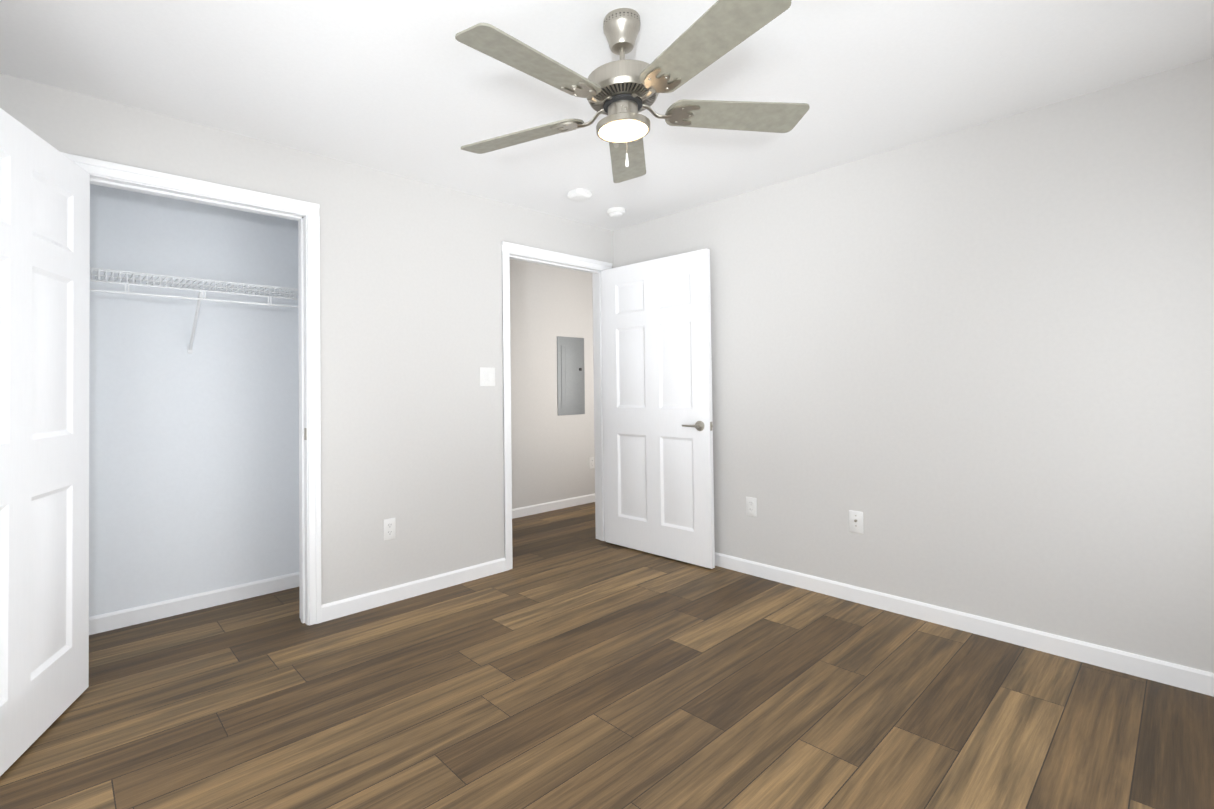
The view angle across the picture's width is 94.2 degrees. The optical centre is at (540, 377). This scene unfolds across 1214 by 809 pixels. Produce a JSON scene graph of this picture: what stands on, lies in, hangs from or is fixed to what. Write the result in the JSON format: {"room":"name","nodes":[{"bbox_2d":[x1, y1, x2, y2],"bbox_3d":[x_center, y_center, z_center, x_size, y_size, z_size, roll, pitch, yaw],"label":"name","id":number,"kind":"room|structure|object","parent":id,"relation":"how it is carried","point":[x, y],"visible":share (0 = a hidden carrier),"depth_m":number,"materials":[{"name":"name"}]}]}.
{"room":"empty bedroom","nodes":[
{"label":"empty bedroom","id":0,"kind":"room"},
{"bbox_2d":[89,184,298,616],"bbox_3d":[-1.764,0.054,2.827,1.470,2.360,0.590,0,-1,-41],"label":"wall","id":1,"kind":"structure","parent":0,"point":[193,472],"depth_m":2.98,"materials":[{"name":"white paint"}]},
{"bbox_2d":[90,267,297,353],"bbox_3d":[-1.792,-0.309,2.861,1.270,0.356,0.318,0,-1,-41],"label":"wire shelf","id":2,"kind":"object","parent":1,"relation":"attached to","point":[190,344],"visible":0.48,"depth_m":2.80,"materials":[{"name":"white metal"}]},
{"bbox_2d":[89,572,298,634],"bbox_3d":[-1.718,1.191,2.770,1.270,0.083,0.490,0,-1,-41],"label":"baseboard","id":3,"kind":"structure","parent":1,"relation":"attached to","point":[138,615],"depth_m":2.96,"materials":[{"name":"white wood"}]},
{"bbox_2d":[0,73,613,604],"bbox_3d":[-0.903,0.049,3.101,3.790,2.360,0.120,0,-1,-41],"label":"wall","id":4,"kind":"structure","parent":0,"point":[410,345],"depth_m":3.08,"materials":[{"name":"beige paint"}]},
{"bbox_2d":[0,108,89,775],"bbox_3d":[-1.686,0.192,1.794,0.042,2.023,0.882,0,-1,-16],"label":"closet door leaf","id":5,"kind":"structure","parent":4,"relation":"in","point":[44,397],"depth_m":1.91,"materials":[{"name":"white wood"}]},
{"bbox_2d":[61,152,321,625],"bbox_3d":[-1.532,0.174,2.544,1.006,2.105,0.138,0,-1,-41],"label":"closet door frame","id":6,"kind":"object","parent":4,"relation":"attached to","point":[305,215],"visible":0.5,"depth_m":2.79,"materials":[{"name":"white wood"}]},
{"bbox_2d":[304,428,306,439],"bbox_3d":[-1.177,0.282,2.802,0.005,0.060,0.026,0,-1,-41],"label":"strike plate","id":7,"kind":"object","parent":6,"relation":"attached to","point":[305,433],"visible":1,"depth_m":2.80,"materials":[{"name":"silver metal"}]},
{"bbox_2d":[383,518,395,540],"bbox_3d":[-0.826,0.827,3.063,0.070,0.115,0.008,0,-1,-41],"label":"outlet","id":8,"kind":"object","parent":4,"relation":"attached to","point":[389,527],"visible":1,"depth_m":3.06,"materials":[{"name":"white plastic"}]},
{"bbox_2d":[321,558,505,622],"bbox_3d":[-0.665,1.186,3.190,1.157,0.083,0.012,0,-1,-41],"label":"baseboard","id":9,"kind":"structure","parent":4,"relation":"attached to","point":[337,609],"depth_m":3.12,"materials":[{"name":"white wood"}]},
{"bbox_2d":[480,367,494,385],"bbox_3d":[-0.332,-0.006,3.511,0.116,0.117,0.009,0,-1,-41],"label":"light switch","id":10,"kind":"object","parent":4,"relation":"attached to","point":[487,376],"visible":1,"depth_m":3.51,"materials":[{"name":"white plastic"}]},
{"bbox_2d":[501,241,611,570],"bbox_3d":[0.113,0.180,3.976,1.043,2.105,0.154,0,-1,-41],"label":"door frame","id":11,"kind":"structure","parent":4,"relation":"attached to","point":[595,268],"depth_m":3.96,"materials":[{"name":"white wood"}]},
{"bbox_2d":[602,248,714,568],"bbox_3d":[0.781,0.200,3.873,0.132,2.023,0.891,0,-1,-43],"label":"door leaf","id":12,"kind":"structure","parent":11,"relation":"attached to","point":[659,478],"depth_m":3.81,"materials":[{"name":"white wood"}]},
{"bbox_2d":[509,259,594,508],"bbox_3d":[-0.019,0.076,5.305,4.410,2.360,0.120,0,-1,-41],"label":"wall","id":13,"kind":"structure","parent":0,"point":[552,451],"depth_m":5.26,"materials":[{"name":"paint"}]},
{"bbox_2d":[512,493,594,518],"bbox_3d":[0.029,1.213,5.229,4.190,0.083,0.012,0,-1,-41],"label":"baseboard","id":14,"kind":"structure","parent":13,"relation":"attached to","point":[547,506],"depth_m":5.28,"materials":[{"name":"white wood"}]},
{"bbox_2d":[557,336,584,415],"bbox_3d":[0.301,-0.017,5.492,0.364,0.760,0.020,0,-1,-41],"label":"breaker panel","id":15,"kind":"object","parent":13,"relation":"attached to","point":[570,379],"visible":1,"depth_m":5.48,"materials":[{"name":"grey metal"}]},
{"bbox_2d":[589,457,593,468],"bbox_3d":[0.517,0.860,5.662,0.070,0.115,0.008,0,-1,-41],"label":"outlet","id":16,"kind":"object","parent":13,"relation":"attached to","point":[591,462],"visible":1,"depth_m":5.65,"materials":[{"name":"white plastic"}]},
{"bbox_2d":[0,502,1213,808],"bbox_3d":[0.768,1.259,3.013,6.210,0.100,4.570,0,-1,-41],"label":"floor","id":17,"kind":"structure","parent":0,"point":[568,662],"depth_m":2.02,"materials":[{"name":"brown wood"}]},
{"bbox_2d":[0,0,1213,230],"bbox_3d":[0.741,-1.200,3.054,6.210,0.100,4.570,0,-1,-41],"label":"ceiling","id":18,"kind":"structure","parent":0,"point":[412,90],"depth_m":2.14,"materials":[{"name":"paint"}]},
{"bbox_2d":[568,188,591,201],"bbox_3d":[0.238,-1.118,3.444,0.128,0.041,0.128,0,-1,-41],"label":"detector","id":19,"kind":"object","parent":18,"relation":"attached to","point":[579,194],"visible":1,"depth_m":3.41,"materials":[{"name":"white plastic"}]},
{"bbox_2d":[607,207,625,217],"bbox_3d":[0.512,-1.112,3.799,0.128,0.046,0.128,0,-1,-41],"label":"smoke detector","id":20,"kind":"object","parent":18,"relation":"attached to","point":[616,212],"visible":1,"depth_m":3.76,"materials":[{"name":"white plastic"}]},
{"bbox_2d":[455,0,809,182],"bbox_3d":[0.241,-0.913,1.794,1.156,0.505,1.200,0,-1,-41],"label":"ceiling fan","id":21,"kind":"object","parent":18,"relation":"hanging from","point":[621,92],"visible":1,"depth_m":1.74,"materials":[{"name":"silver metal"}]},
{"bbox_2d":[613,57,1213,672],"bbox_3d":[1.674,0.020,3.108,0.120,2.360,3.480,0,-1,-41],"label":"wall","id":22,"kind":"structure","parent":0,"point":[971,371],"depth_m":2.56,"materials":[{"name":"beige paint"}]},
{"bbox_2d":[746,497,756,516],"bbox_3d":[1.294,0.793,3.447,0.008,0.115,0.070,0,-1,-41],"label":"outlet","id":23,"kind":"object","parent":22,"relation":"attached to","point":[751,506],"visible":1,"depth_m":3.44,"materials":[{"name":"white plastic"}]},
{"bbox_2d":[849,510,862,533],"bbox_3d":[1.682,0.770,2.993,0.015,0.115,0.070,0,-1,-41],"label":"plate","id":24,"kind":"object","parent":22,"relation":"attached to","point":[855,521],"visible":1,"depth_m":2.99,"materials":[{"name":"white plastic"}]},
{"bbox_2d":[715,552,1213,696],"bbox_3d":[1.627,1.159,3.057,0.012,0.083,3.210,0,-1,-41],"label":"baseboard","id":25,"kind":"structure","parent":22,"relation":"attached to","point":[1179,676],"depth_m":2.54,"materials":[{"name":"white wood"}]}
]}

